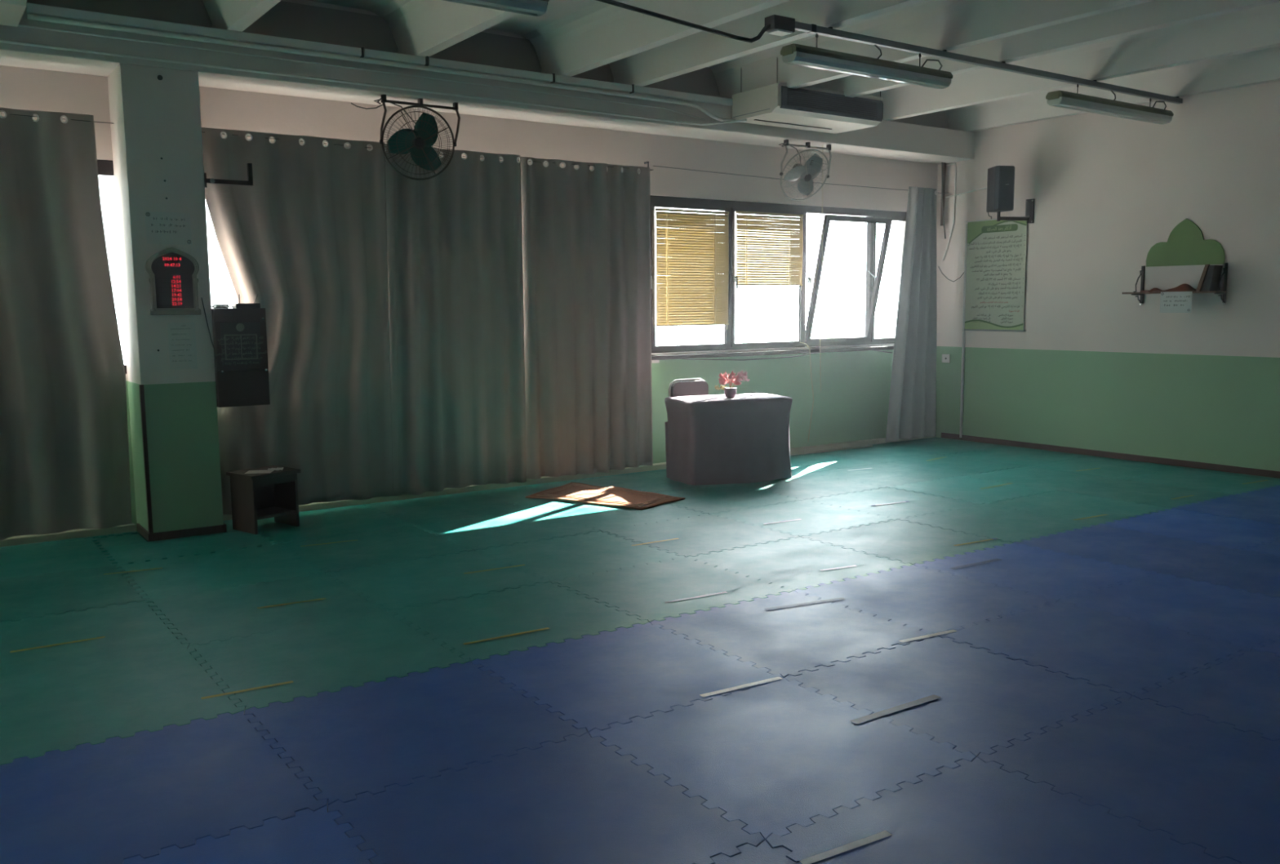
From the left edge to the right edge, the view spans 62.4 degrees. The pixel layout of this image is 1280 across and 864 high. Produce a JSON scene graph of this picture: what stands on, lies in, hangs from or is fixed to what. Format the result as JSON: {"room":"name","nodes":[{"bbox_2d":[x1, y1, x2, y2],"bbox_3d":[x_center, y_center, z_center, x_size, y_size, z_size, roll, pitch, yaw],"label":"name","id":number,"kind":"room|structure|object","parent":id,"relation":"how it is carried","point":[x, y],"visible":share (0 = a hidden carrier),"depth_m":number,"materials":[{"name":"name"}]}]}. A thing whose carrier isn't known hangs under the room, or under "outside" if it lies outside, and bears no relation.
{"room":"mosque prayer hall","nodes":[
{"label":"mosque prayer hall","id":0,"kind":"room"},
{"bbox_2d":[107,62,223,542],"bbox_3d":[-3.367,-0.871,7.512,0.490,3.240,0.510,-5,8,-35],"label":"pillar","id":1,"kind":"structure","parent":0,"point":[153,118],"depth_m":7.30,"materials":[{"name":"paint"}]},
{"bbox_2d":[0,112,113,123],"bbox_3d":[-4.858,-2.014,6.398,3.030,0.015,0.006,-5,8,-35],"label":"wire","id":2,"kind":"object","parent":1,"relation":"attached to","point":[0,113],"visible":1,"depth_m":7.11,"materials":[{"name":"grey"}]},
{"bbox_2d":[0,106,132,540],"bbox_3d":[-4.813,-0.638,6.579,2.903,2.858,0.128,-5,8,-35],"label":"curtain","id":3,"kind":"object","parent":2,"relation":"hanging from","point":[64,465],"visible":1,"depth_m":7.17,"materials":[{"name":"beige fabric"}]},
{"bbox_2d":[138,384,153,533],"bbox_3d":[-3.414,0.190,7.301,0.024,1.035,0.036,-5,8,-35],"label":"trim","id":4,"kind":"structure","parent":1,"relation":"attached to","point":[140,386],"depth_m":7.29,"materials":[{"name":"brown"}]},
{"bbox_2d":[157,75,162,79],"bbox_3d":[-3.232,-2.389,7.114,0.035,0.035,0.012,-5,8,-35],"label":"stud","id":5,"kind":"object","parent":1,"relation":"attached to","point":[159,77],"visible":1,"depth_m":7.11,"materials":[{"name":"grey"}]},
{"bbox_2d":[144,211,191,244],"bbox_3d":[-3.228,-1.396,7.234,0.289,0.217,0.004,-5,8,-35],"label":"paper notice","id":6,"kind":"object","parent":1,"relation":"attached to","point":[162,227],"visible":1,"depth_m":7.23,"materials":[{"name":"white"}]},
{"bbox_2d":[145,247,201,315],"bbox_3d":[-3.207,-1.037,7.264,0.344,0.462,0.046,-5,8,-35],"label":"clock","id":7,"kind":"object","parent":1,"relation":"attached to","point":[172,272],"visible":1,"depth_m":7.26,"materials":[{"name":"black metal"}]},
{"bbox_2d":[136,523,226,541],"bbox_3d":[-3.327,0.695,7.662,0.520,0.055,0.442,-5,8,-35],"label":"baseboard","id":8,"kind":"structure","parent":1,"relation":"attached to","point":[218,528],"depth_m":7.48,"materials":[{"name":"brown"}]},
{"bbox_2d":[167,321,197,369],"bbox_3d":[-3.186,-0.600,7.356,0.180,0.328,0.002,-5,8,-35],"label":"paper notice","id":9,"kind":"object","parent":1,"relation":"attached to","point":[182,335],"visible":1,"depth_m":7.36,"materials":[{"name":"white"}]},
{"bbox_2d":[200,297,215,368],"bbox_3d":[-3.041,-0.698,7.442,0.073,0.496,0.006,-5,8,-35],"label":"cable","id":10,"kind":"object","parent":1,"relation":"attached to","point":[201,297],"visible":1,"depth_m":7.44,"materials":[{"name":"grey plastic"}]},
{"bbox_2d":[204,163,253,187],"bbox_3d":[-2.908,-1.809,7.452,0.333,0.190,0.080,-5,8,-35],"label":"bracket arm","id":11,"kind":"object","parent":1,"relation":"attached to","point":[250,176],"visible":1,"depth_m":7.47,"materials":[{"name":"black metal"}]},
{"bbox_2d":[211,307,270,407],"bbox_3d":[-2.907,-0.543,7.646,0.364,0.700,0.240,-5,8,-35],"label":"box","id":12,"kind":"object","parent":1,"relation":"attached to","point":[239,334],"visible":0.99,"depth_m":7.56,"materials":[{"name":"black wood"}]},
{"bbox_2d":[212,304,228,308],"bbox_3d":[-3.001,-0.898,7.558,0.095,0.028,0.070,-5,8,-35],"label":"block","id":13,"kind":"object","parent":12,"relation":"on","point":[212,304],"visible":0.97,"depth_m":7.53,"materials":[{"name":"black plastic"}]},
{"bbox_2d":[211,305,233,307],"bbox_3d":[-3.000,-0.896,7.554,0.165,0.019,0.162,-5,8,-35],"label":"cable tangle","id":14,"kind":"object","parent":12,"relation":"on","point":[215,306],"visible":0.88,"depth_m":7.51,"materials":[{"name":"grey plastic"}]},
{"bbox_2d":[231,293,260,308],"bbox_3d":[-2.846,-0.947,7.644,0.183,0.101,0.120,-5,8,-35],"label":"router","id":15,"kind":"object","parent":12,"relation":"on","point":[239,304],"visible":0.93,"depth_m":7.60,"materials":[{"name":"black plastic"}]},
{"bbox_2d":[201,131,653,170],"bbox_3d":[-1.563,-2.331,8.743,4.063,0.103,0.098,-5,8,-35],"label":"wire","id":16,"kind":"object","parent":1,"relation":"attached to","point":[647,162],"visible":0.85,"depth_m":8.86,"materials":[{"name":"grey"}]},
{"bbox_2d":[201,127,394,514],"bbox_3d":[-2.591,-0.832,8.116,1.402,2.833,0.077,-5,8,-35],"label":"curtain","id":17,"kind":"object","parent":16,"relation":"hanging from","point":[308,236],"visible":0.93,"depth_m":8.14,"materials":[{"name":"beige fabric"}]},
{"bbox_2d":[384,144,526,495],"bbox_3d":[-1.525,-0.921,8.848,1.262,2.828,0.107,-5,8,-35],"label":"curtain","id":18,"kind":"object","parent":16,"relation":"hanging from","point":[455,236],"visible":0.91,"depth_m":8.84,"materials":[{"name":"beige fabric"}]},
{"bbox_2d":[520,156,653,479],"bbox_3d":[-0.458,-1.014,9.600,1.362,2.818,0.121,-5,8,-35],"label":"curtain","id":19,"kind":"object","parent":16,"relation":"hanging from","point":[586,232],"visible":1,"depth_m":9.58,"materials":[{"name":"beige fabric"}]},
{"bbox_2d":[0,65,937,535],"bbox_3d":[-2.536,-1.432,8.440,14.670,4.320,0.150,-5,8,-35],"label":"wall","id":20,"kind":"structure","parent":0,"point":[852,402],"depth_m":10.40,"materials":[{"name":"paint"}]},
{"bbox_2d":[97,159,127,373],"bbox_3d":[-4.159,-1.131,7.257,1.220,1.510,0.118,-5,8,-35],"label":"window","id":21,"kind":"structure","parent":20,"relation":"in","point":[105,167],"depth_m":7.45,"materials":[{"name":"glass"}]},
{"bbox_2d":[0,435,935,546],"bbox_3d":[-2.462,0.590,8.581,14.650,0.070,0.080,-5,8,-35],"label":"baseboard","id":22,"kind":"structure","parent":20,"relation":"attached to","point":[75,533],"depth_m":8.97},
{"bbox_2d":[651,360,659,363],"bbox_3d":[0.140,-0.688,10.293,0.090,0.030,0.045,-5,8,-35],"label":"clip","id":23,"kind":"object","parent":20,"relation":"attached to","point":[652,361],"visible":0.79,"depth_m":10.27,"materials":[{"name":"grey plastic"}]},
{"bbox_2d":[649,195,730,352],"bbox_3d":[0.475,-1.554,10.479,1.080,1.510,0.118,-5,8,-35],"label":"window","id":24,"kind":"structure","parent":20,"relation":"in","point":[655,201],"depth_m":10.39,"materials":[{"name":"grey metal"}]},
{"bbox_2d":[654,207,728,329],"bbox_3d":[0.527,-1.597,10.455,0.905,1.180,0.041,-5,8,-35],"label":"blind","id":25,"kind":"object","parent":24,"relation":"attached to","point":[696,257],"visible":1,"depth_m":10.45,"materials":[{"name":"beige"}]},
{"bbox_2d":[729,200,804,349],"bbox_3d":[1.343,-1.633,11.082,1.040,1.510,0.118,-5,8,-35],"label":"window","id":26,"kind":"structure","parent":20,"relation":"in","point":[742,206],"depth_m":10.99,"materials":[{"name":"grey metal"}]},
{"bbox_2d":[735,210,803,289],"bbox_3d":[1.359,-1.879,11.010,0.920,0.795,0.041,-5,8,-35],"label":"blind","id":27,"kind":"object","parent":26,"relation":"attached to","point":[770,265],"visible":1,"depth_m":11.00,"materials":[{"name":"beige"}]},
{"bbox_2d":[651,345,893,359],"bbox_3d":[1.548,-0.851,11.259,3.720,0.040,0.060,-5,8,-35],"label":"trim","id":28,"kind":"structure","parent":20,"relation":"attached to","point":[873,348],"depth_m":11.07,"materials":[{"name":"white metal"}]},
{"bbox_2d":[651,343,893,355],"bbox_3d":[-0.059,-0.741,10.177,7.880,0.025,0.055,-5,8,-35],"label":"window sill","id":29,"kind":"structure","parent":20,"relation":"attached to","point":[875,344],"depth_m":11.12,"materials":[{"name":"grey paint"}]},
{"bbox_2d":[651,350,892,359],"bbox_3d":[1.504,-0.829,11.231,3.447,0.100,0.012,-5,8,-35],"label":"cable","id":30,"kind":"object","parent":29,"relation":"hanging from","point":[874,350],"visible":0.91,"depth_m":11.01,"materials":[{"name":"grey plastic"}]},
{"bbox_2d":[800,342,813,441],"bbox_3d":[1.806,-0.432,11.440,0.214,1.086,0.005,-5,8,-35],"label":"lead","id":31,"kind":"object","parent":20,"relation":"hanging from","point":[800,342],"visible":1,"depth_m":11.49,"materials":[{"name":"beige"}]},
{"bbox_2d":[804,204,892,346],"bbox_3d":[2.269,-1.699,11.569,1.040,1.510,0.376,-5,8,-35],"label":"window","id":32,"kind":"structure","parent":20,"relation":"in","point":[851,215],"depth_m":11.64,"materials":[{"name":"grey metal"}]},
{"bbox_2d":[870,209,906,344],"bbox_3d":[2.886,-1.774,12.155,0.650,1.510,0.118,-5,8,-35],"label":"window","id":33,"kind":"structure","parent":20,"relation":"in","point":[895,215],"depth_m":12.00,"materials":[{"name":"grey metal"}]},
{"bbox_2d":[0,436,1279,863],"bbox_3d":[0.991,1.219,3.715,14.670,0.122,12.680,-5,8,-35],"label":"floor","id":34,"kind":"structure","parent":0,"point":[1108,686],"depth_m":4.58,"materials":[{"name":"blue"}]},
{"bbox_2d":[9,635,105,652],"bbox_3d":[-2.802,1.023,5.089,0.405,0.001,0.024,-5,8,-33],"label":"tape strip","id":35,"kind":"object","parent":34,"relation":"on","point":[102,636],"visible":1,"depth_m":5.08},
{"bbox_2d":[103,567,162,574],"bbox_3d":[-3.118,0.857,6.500,0.328,0.001,0.024,-4,8,-27],"label":"tape strip","id":36,"kind":"object","parent":34,"relation":"on","point":[159,567],"visible":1,"depth_m":6.50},
{"bbox_2d":[200,680,293,698],"bbox_3d":[-1.655,1.089,4.459,0.372,0.001,0.024,-5,8,-31],"label":"tape strip","id":37,"kind":"object","parent":34,"relation":"on","point":[288,682],"visible":1,"depth_m":4.45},
{"bbox_2d":[226,465,301,534],"bbox_3d":[-2.752,0.493,7.748,0.340,0.425,0.400,5,9,39],"label":"wooden stool","id":38,"kind":"object","parent":34,"relation":"on","point":[255,497],"visible":0.88,"depth_m":7.70,"materials":[{"name":"brown wood"}]},
{"bbox_2d":[244,470,272,473],"bbox_3d":[-2.759,0.288,7.661,0.180,0.002,0.140,-1,7,-7],"label":"paper sheet","id":39,"kind":"object","parent":38,"relation":"on","point":[249,471],"visible":1,"depth_m":7.66,"materials":[{"name":"white"}]},
{"bbox_2d":[266,466,283,471],"bbox_3d":[-2.652,0.272,7.680,0.104,0.012,0.117,-2,7,-13],"label":"plastic bag","id":40,"kind":"object","parent":38,"relation":"on","point":[277,468],"visible":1,"depth_m":7.67,"materials":[{"name":"grey plastic"}]},
{"bbox_2d":[256,506,295,519],"bbox_3d":[-2.751,0.596,7.760,0.280,0.018,0.320,5,9,39],"label":"shelf","id":41,"kind":"object","parent":38,"relation":"attached to","point":[263,512],"depth_m":7.79,"materials":[{"name":"brown wood"}]},
{"bbox_2d":[257,597,325,608],"bbox_3d":[-1.900,0.934,5.766,0.364,0.001,0.024,-4,8,-29],"label":"tape strip","id":42,"kind":"object","parent":34,"relation":"on","point":[323,597],"visible":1,"depth_m":5.77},
{"bbox_2d":[463,564,524,573],"bbox_3d":[-0.890,0.841,6.477,0.406,0.001,0.024,-5,8,-31],"label":"tape strip","id":43,"kind":"object","parent":34,"relation":"on","point":[522,564],"visible":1,"depth_m":6.47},
{"bbox_2d":[463,626,549,644],"bbox_3d":[-0.649,0.996,5.162,0.459,0.001,0.024,-5,8,-32],"label":"tape strip","id":44,"kind":"object","parent":34,"relation":"on","point":[538,629],"visible":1,"depth_m":5.16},
{"bbox_2d":[524,481,684,510],"bbox_3d":[-0.346,0.532,8.882,1.284,0.036,0.748,5,9,38],"label":"rug","id":45,"kind":"object","parent":34,"relation":"on","point":[618,496],"visible":1,"depth_m":8.82,"materials":[{"name":"fabric"}]},
{"bbox_2d":[631,537,679,546],"bbox_3d":[0.105,0.748,7.186,0.385,0.001,0.024,-5,8,-33],"label":"tape strip","id":46,"kind":"object","parent":34,"relation":"on","point":[674,538],"visible":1,"depth_m":7.19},
{"bbox_2d":[668,377,708,396],"bbox_3d":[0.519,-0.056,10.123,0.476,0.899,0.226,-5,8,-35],"label":"padded chair","id":47,"kind":"object","parent":34,"relation":"on","point":[693,386],"visible":0.5,"depth_m":10.10,"materials":[{"name":"grey fabric"}]},
{"bbox_2d":[665,591,727,602],"bbox_3d":[0.311,0.910,5.819,0.403,0.001,0.024,-4,8,-30],"label":"tape strip","id":48,"kind":"object","parent":34,"relation":"on","point":[725,591],"visible":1,"depth_m":5.82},
{"bbox_2d":[700,676,782,697],"bbox_3d":[0.430,1.073,4.450,0.415,0.001,0.030,-4,8,-30],"label":"tape strip","id":49,"kind":"object","parent":34,"relation":"on","point":[775,677],"visible":1,"depth_m":4.44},
{"bbox_2d":[763,518,799,524],"bbox_3d":[1.056,0.664,7.826,0.340,0.001,0.024,-4,8,-29],"label":"tape strip","id":50,"kind":"object","parent":34,"relation":"on","point":[799,518],"visible":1,"depth_m":7.83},
{"bbox_2d":[764,597,845,610],"bbox_3d":[0.888,0.923,5.670,0.500,0.001,0.040,-3,7,-24],"label":"tape strip","id":51,"kind":"object","parent":34,"relation":"on","point":[837,598],"visible":1,"depth_m":5.67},
{"bbox_2d":[790,444,872,455],"bbox_3d":[1.805,0.209,11.309,2.000,0.066,0.068,-5,8,-35],"label":"cable","id":52,"kind":"object","parent":34,"relation":"on","point":[868,445],"visible":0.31,"depth_m":11.53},
{"bbox_2d":[820,564,855,570],"bbox_3d":[1.210,0.829,6.436,0.263,0.001,0.024,-4,8,-25],"label":"tape strip","id":53,"kind":"object","parent":34,"relation":"on","point":[852,565],"visible":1,"depth_m":6.44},
{"bbox_2d":[799,830,892,863],"bbox_3d":[0.612,1.230,3.125,0.340,0.001,0.030,-5,8,-30],"label":"tape strip","id":54,"kind":"object","parent":34,"relation":"on","point":[885,833],"visible":1,"depth_m":3.12,"materials":[{"name":"plastic"}]},
{"bbox_2d":[872,501,908,506],"bbox_3d":[2.016,0.575,8.496,0.382,0.001,0.026,-4,8,-27],"label":"tape strip","id":55,"kind":"object","parent":34,"relation":"on","point":[902,501],"visible":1,"depth_m":8.50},
{"bbox_2d":[850,694,940,724],"bbox_3d":[1.020,1.099,4.192,0.484,0.001,0.040,-5,8,-34],"label":"tape strip","id":56,"kind":"object","parent":34,"relation":"on","point":[926,699],"visible":1,"depth_m":4.19,"materials":[{"name":"plastic"}]},
{"bbox_2d":[899,629,956,642],"bbox_3d":[1.395,0.986,5.107,0.354,0.001,0.030,-4,8,-28],"label":"tape strip","id":57,"kind":"object","parent":34,"relation":"on","point":[951,630],"visible":1,"depth_m":5.10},
{"bbox_2d":[950,558,1002,568],"bbox_3d":[2.073,0.813,6.508,0.440,0.001,0.040,-5,8,-32],"label":"tape strip","id":58,"kind":"object","parent":34,"relation":"on","point":[995,559],"visible":1,"depth_m":6.51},
{"bbox_2d":[954,537,998,546],"bbox_3d":[2.263,0.739,7.107,0.415,0.001,0.026,-4,8,-30],"label":"tape strip","id":59,"kind":"object","parent":34,"relation":"on","point":[992,538],"visible":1,"depth_m":7.11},
{"bbox_2d":[980,483,1010,488],"bbox_3d":[3.131,0.474,9.273,0.460,0.001,0.024,-6,8,-36],"label":"tape strip","id":60,"kind":"object","parent":34,"relation":"on","point":[1006,483],"visible":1,"depth_m":9.26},
{"bbox_2d":[1072,514,1107,519],"bbox_3d":[3.368,0.637,7.894,0.392,0.001,0.024,-4,8,-30],"label":"tape strip","id":61,"kind":"object","parent":34,"relation":"on","point":[1101,514],"visible":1,"depth_m":7.89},
{"bbox_2d":[1173,494,1194,499],"bbox_3d":[4.457,0.535,8.669,0.318,0.001,0.024,-5,8,-33],"label":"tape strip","id":62,"kind":"object","parent":34,"relation":"on","point":[1190,495],"visible":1,"depth_m":8.68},
{"bbox_2d":[1240,480,1266,484],"bbox_3d":[5.458,0.443,9.368,0.398,0.001,0.024,-4,8,-30],"label":"tape strip","id":63,"kind":"object","parent":34,"relation":"on","point":[1262,480],"visible":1,"depth_m":9.36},
{"bbox_2d":[26,0,1279,132],"bbox_3d":[1.046,-2.659,3.127,14.670,0.680,12.380,-5,8,-35],"label":"ceiling","id":64,"kind":"structure","parent":0,"point":[1180,48],"depth_m":8.21,"materials":[{"name":"white paint"}]},
{"bbox_2d":[0,0,26,26],"bbox_3d":[-4.267,-2.702,5.902,1.384,0.526,0.656,-5,8,-35],"label":"air conditioner","id":65,"kind":"object","parent":64,"relation":"attached to","point":[11,11],"visible":1,"depth_m":6.26,"materials":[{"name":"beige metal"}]},
{"bbox_2d":[26,2,733,105],"bbox_3d":[-1.492,-2.874,8.260,5.750,0.070,0.055,-5,8,-35],"label":"pipe trunking","id":66,"kind":"object","parent":64,"relation":"attached to","point":[32,8],"visible":0.99,"depth_m":7.77,"materials":[{"name":"white"}]},
{"bbox_2d":[0,7,974,164],"bbox_3d":[-2.357,-2.722,8.014,14.670,0.300,0.510,-5,8,-35],"label":"ceiling beam","id":67,"kind":"structure","parent":64,"relation":"attached to","point":[889,140],"depth_m":8.31,"materials":[{"name":"white paint"}]},
{"bbox_2d":[17,24,705,119],"bbox_3d":[-1.679,-2.714,8.164,5.551,0.090,0.026,-5,8,-35],"label":"cable","id":68,"kind":"object","parent":67,"relation":"attached to","point":[21,25],"visible":0.91,"depth_m":7.75,"materials":[{"name":"white plastic"}]},
{"bbox_2d":[351,102,382,109],"bbox_3d":[-2.156,-2.574,8.339,0.260,0.053,0.010,-5,8,-35],"label":"cable","id":69,"kind":"object","parent":67,"relation":"hanging from","point":[351,103],"visible":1,"depth_m":8.34,"materials":[{"name":"grey plastic"}]},
{"bbox_2d":[0,39,746,125],"bbox_3d":[-1.973,-2.611,7.857,7.104,0.070,0.211,-5,8,-35],"label":"conduit","id":70,"kind":"object","parent":67,"relation":"attached to","point":[1,40],"visible":1,"depth_m":7.78,"materials":[{"name":"white"}]},
{"bbox_2d":[373,93,460,180],"bbox_3d":[-1.741,-2.298,8.311,0.689,0.623,0.272,-3,7,-19],"label":"wall fan","id":71,"kind":"object","parent":67,"relation":"hanging from","point":[419,141],"visible":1,"depth_m":8.25,"materials":[{"name":"brown metal"}]},
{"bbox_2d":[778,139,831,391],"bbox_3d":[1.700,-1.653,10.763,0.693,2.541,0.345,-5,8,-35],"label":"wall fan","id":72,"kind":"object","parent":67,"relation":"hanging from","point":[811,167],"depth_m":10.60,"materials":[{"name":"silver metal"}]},
{"bbox_2d":[940,162,946,226],"bbox_3d":[3.535,-2.772,12.320,0.050,0.721,0.040,-5,8,-35],"label":"pipe","id":73,"kind":"object","parent":67,"relation":"attached to","point":[944,163],"visible":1,"depth_m":12.31,"materials":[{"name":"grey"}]},
{"bbox_2d":[941,161,946,238],"bbox_3d":[3.537,-2.692,12.293,0.106,0.872,0.016,-5,8,-35],"label":"cable","id":74,"kind":"object","parent":67,"relation":"hanging from","point":[941,162],"visible":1,"depth_m":12.28,"materials":[{"name":"grey plastic"}]},
{"bbox_2d":[444,0,549,16],"bbox_3d":[-1.227,-2.436,5.617,1.642,0.200,0.155,-5,8,-35],"label":"ceiling lamp","id":75,"kind":"object","parent":64,"relation":"hanging from","point":[531,7],"visible":1,"depth_m":5.94,"materials":[{"name":"white"}]},
{"bbox_2d":[596,0,770,42],"bbox_3d":[-0.086,-2.605,6.403,2.342,0.214,0.028,-5,8,-35],"label":"power cable","id":76,"kind":"object","parent":64,"relation":"hanging from","point":[609,2],"visible":1,"depth_m":6.66,"materials":[{"name":"grey plastic"}]},
{"bbox_2d":[732,57,883,133],"bbox_3d":[1.603,-3.214,9.987,1.364,0.576,0.656,-5,8,-35],"label":"air conditioner","id":77,"kind":"object","parent":64,"relation":"attached to","point":[808,108],"visible":0.85,"depth_m":9.76,"materials":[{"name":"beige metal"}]},
{"bbox_2d":[26,13,735,121],"bbox_3d":[-1.479,-2.753,8.249,5.741,0.166,0.084,-5,8,-35],"label":"pipe","id":78,"kind":"object","parent":77,"relation":"attached to","point":[30,16],"visible":0.96,"depth_m":7.77,"materials":[{"name":"white"}]},
{"bbox_2d":[780,85,883,121],"bbox_3d":[1.790,-3.030,9.764,1.300,0.192,0.030,-5,8,-35],"label":"grille","id":79,"kind":"object","parent":77,"relation":"attached to","point":[809,100],"depth_m":9.73,"materials":[{"name":"grey"}]},
{"bbox_2d":[795,21,1182,103],"bbox_3d":[3.074,-2.961,8.593,5.020,0.072,0.052,-5,8,-35],"label":"bar","id":80,"kind":"object","parent":64,"relation":"attached to","point":[811,28],"visible":0.98,"depth_m":8.24,"materials":[{"name":"grey paint"}]},
{"bbox_2d":[764,14,795,35],"bbox_3d":[0.942,-2.736,7.113,0.190,0.101,0.102,-5,8,-35],"label":"junction box","id":81,"kind":"object","parent":80,"relation":"attached to","point":[780,25],"visible":0.95,"depth_m":7.07,"materials":[{"name":"black plastic"}]},
{"bbox_2d":[780,33,952,88],"bbox_3d":[1.671,-2.688,7.634,1.642,0.233,0.155,-5,8,-35],"label":"ceiling lamp","id":82,"kind":"object","parent":80,"relation":"hanging from","point":[796,54],"visible":1,"depth_m":7.53,"materials":[{"name":"white"}]},
{"bbox_2d":[782,51,951,88],"bbox_3d":[1.672,-2.606,7.644,1.610,0.062,0.144,-5,8,-35],"label":"diffuser","id":83,"kind":"object","parent":82,"relation":"attached to","point":[825,60],"depth_m":7.55,"materials":[{"name":"white"}]},
{"bbox_2d":[1045,83,1173,124],"bbox_3d":[4.205,-2.926,9.395,1.772,0.218,0.155,-5,8,-35],"label":"ceiling lamp","id":84,"kind":"object","parent":80,"relation":"hanging from","point":[1062,99],"visible":1,"depth_m":9.27,"materials":[{"name":"white"}]},
{"bbox_2d":[1046,96,1172,124],"bbox_3d":[4.206,-2.852,9.404,1.740,0.062,0.144,-5,8,-35],"label":"diffuser","id":85,"kind":"object","parent":84,"relation":"attached to","point":[1085,104],"depth_m":9.30,"materials":[{"name":"white"}]},
{"bbox_2d":[935,80,1279,478],"bbox_3d":[7.162,-1.405,7.555,0.200,4.320,12.730,-5,8,-35],"label":"wall","id":86,"kind":"structure","parent":0,"point":[1092,366],"depth_m":10.62,"materials":[{"name":"paint"}]},
{"bbox_2d":[653,165,952,194],"bbox_3d":[1.872,-2.631,11.091,4.245,0.046,0.022,-5,8,-34],"label":"wire","id":87,"kind":"object","parent":86,"relation":"attached to","point":[654,166],"visible":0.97,"depth_m":10.68,"materials":[{"name":"grey"}]},
{"bbox_2d":[885,186,937,441],"bbox_3d":[3.140,-1.336,12.041,0.851,2.858,0.151,-5,8,-35],"label":"curtain","id":88,"kind":"object","parent":87,"relation":"hanging from","point":[912,409],"visible":1,"depth_m":12.03,"materials":[{"name":"grey fabric"}]},
{"bbox_2d":[942,353,950,362],"bbox_3d":[3.627,-0.873,12.521,0.015,0.100,0.110,-5,8,-35],"label":"wall socket","id":89,"kind":"object","parent":86,"relation":"attached to","point":[945,357],"visible":1,"depth_m":12.51,"materials":[{"name":"grey plastic"}]},
{"bbox_2d":[942,162,956,260],"bbox_3d":[3.610,-2.563,12.316,0.020,1.114,0.170,-5,8,-35],"label":"conduit","id":90,"kind":"object","parent":86,"relation":"attached to","point":[954,163],"visible":1,"depth_m":12.26,"materials":[{"name":"white"}]},
{"bbox_2d":[937,266,964,281],"bbox_3d":[3.667,-1.859,12.334,0.008,0.210,0.462,-5,8,-35],"label":"cable","id":91,"kind":"object","parent":86,"relation":"attached to","point":[938,266],"visible":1,"depth_m":12.41,"materials":[{"name":"grey plastic"}]},
{"bbox_2d":[959,223,967,437],"bbox_3d":[3.763,-1.161,12.270,0.030,2.470,0.030,4,8,32],"label":"conduit","id":92,"kind":"object","parent":86,"relation":"attached to","point":[966,228],"visible":1,"depth_m":12.27,"materials":[{"name":"grey plastic"}]},
{"bbox_2d":[945,186,986,197],"bbox_3d":[3.773,-2.747,12.060,0.018,0.088,0.702,-5,8,-35],"label":"conduit","id":93,"kind":"object","parent":86,"relation":"attached to","point":[984,187],"visible":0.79,"depth_m":12.10,"materials":[{"name":"white"}]},
{"bbox_2d":[964,215,1029,331],"bbox_3d":[3.986,-1.762,11.862,0.018,1.251,0.840,-5,8,-35],"label":"poster","id":94,"kind":"object","parent":86,"relation":"attached to","point":[996,252],"visible":1,"depth_m":11.85,"materials":[{"name":"green paper"}]},
{"bbox_2d":[986,165,1035,223],"bbox_3d":[4.014,-2.543,11.334,0.502,0.588,0.291,-1,7,-2],"label":"wall speaker","id":95,"kind":"object","parent":86,"relation":"attached to","point":[1001,179],"visible":1,"depth_m":11.21,"materials":[{"name":"black plastic"}]},
{"bbox_2d":[994,166,1014,208],"bbox_3d":[3.880,-2.590,11.204,0.223,0.442,0.042,-2,7,-11],"label":"grille","id":96,"kind":"object","parent":95,"relation":"attached to","point":[1004,176],"depth_m":11.19,"materials":[{"name":"grey"}]},
{"bbox_2d":[941,432,1279,478],"bbox_3d":[7.121,0.603,7.687,0.018,0.062,12.220,-5,8,-35],"label":"baseboard","id":97,"kind":"structure","parent":86,"relation":"attached to","point":[1272,473],"depth_m":10.78,"materials":[{"name":"brown"}]},
{"bbox_2d":[1121,262,1227,305],"bbox_3d":[5.121,-1.410,10.140,0.200,0.391,0.920,-5,8,-35],"label":"wall shelf","id":98,"kind":"object","parent":86,"relation":"attached to","point":[1142,271],"visible":1,"depth_m":9.87,"materials":[{"name":"brown wood"}]},
{"bbox_2d":[1149,283,1199,291],"bbox_3d":[5.134,-1.383,10.115,0.150,0.074,0.460,-5,8,-35],"label":"folded cloth","id":99,"kind":"object","parent":98,"relation":"on","point":[1183,287],"visible":0.88,"depth_m":10.02,"materials":[{"name":"brown fabric"}]},
{"bbox_2d":[1160,291,1192,312],"bbox_3d":[5.087,-1.232,10.027,0.005,0.198,0.303,-5,8,-35],"label":"paper notice","id":100,"kind":"object","parent":98,"relation":"hanging from","point":[1170,301],"visible":1,"depth_m":10.03,"materials":[{"name":"grey"}]},
{"bbox_2d":[1195,263,1222,290],"bbox_3d":[5.311,-1.439,9.852,0.169,0.245,0.149,-5,8,-35],"label":"book","id":101,"kind":"object","parent":98,"relation":"on","point":[1209,280],"visible":0.89,"depth_m":9.80,"materials":[{"name":"black paper"}]},
{"bbox_2d":[1145,217,1225,289],"bbox_3d":[5.220,-1.699,10.121,0.013,0.685,0.756,-5,8,-35],"label":"arch panel","id":102,"kind":"object","parent":86,"relation":"attached to","point":[1180,260],"visible":0.97,"depth_m":10.13,"materials":[{"name":"green"}]},
{"bbox_3d":[0.821,0.053,9.841,1.093,0.745,0.744,-5,8,-35],"label":"desk","id":103,"kind":"object","parent":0,"visible":0},
{"bbox_2d":[664,392,792,484],"bbox_3d":[0.836,0.051,9.797,1.110,0.747,0.733,-3,7,-24],"label":"tablecloth","id":104,"kind":"object","parent":103,"relation":"on","point":[713,439],"visible":0.99,"depth_m":9.54,"materials":[{"name":"fabric"}]},
{"bbox_2d":[714,369,750,397],"bbox_3d":[0.838,-0.442,9.682,0.309,0.254,0.217,2,7,19],"label":"flower pot","id":105,"kind":"object","parent":104,"relation":"on","point":[730,392],"visible":1,"depth_m":9.66,"materials":[{"name":"grey ceramic"}]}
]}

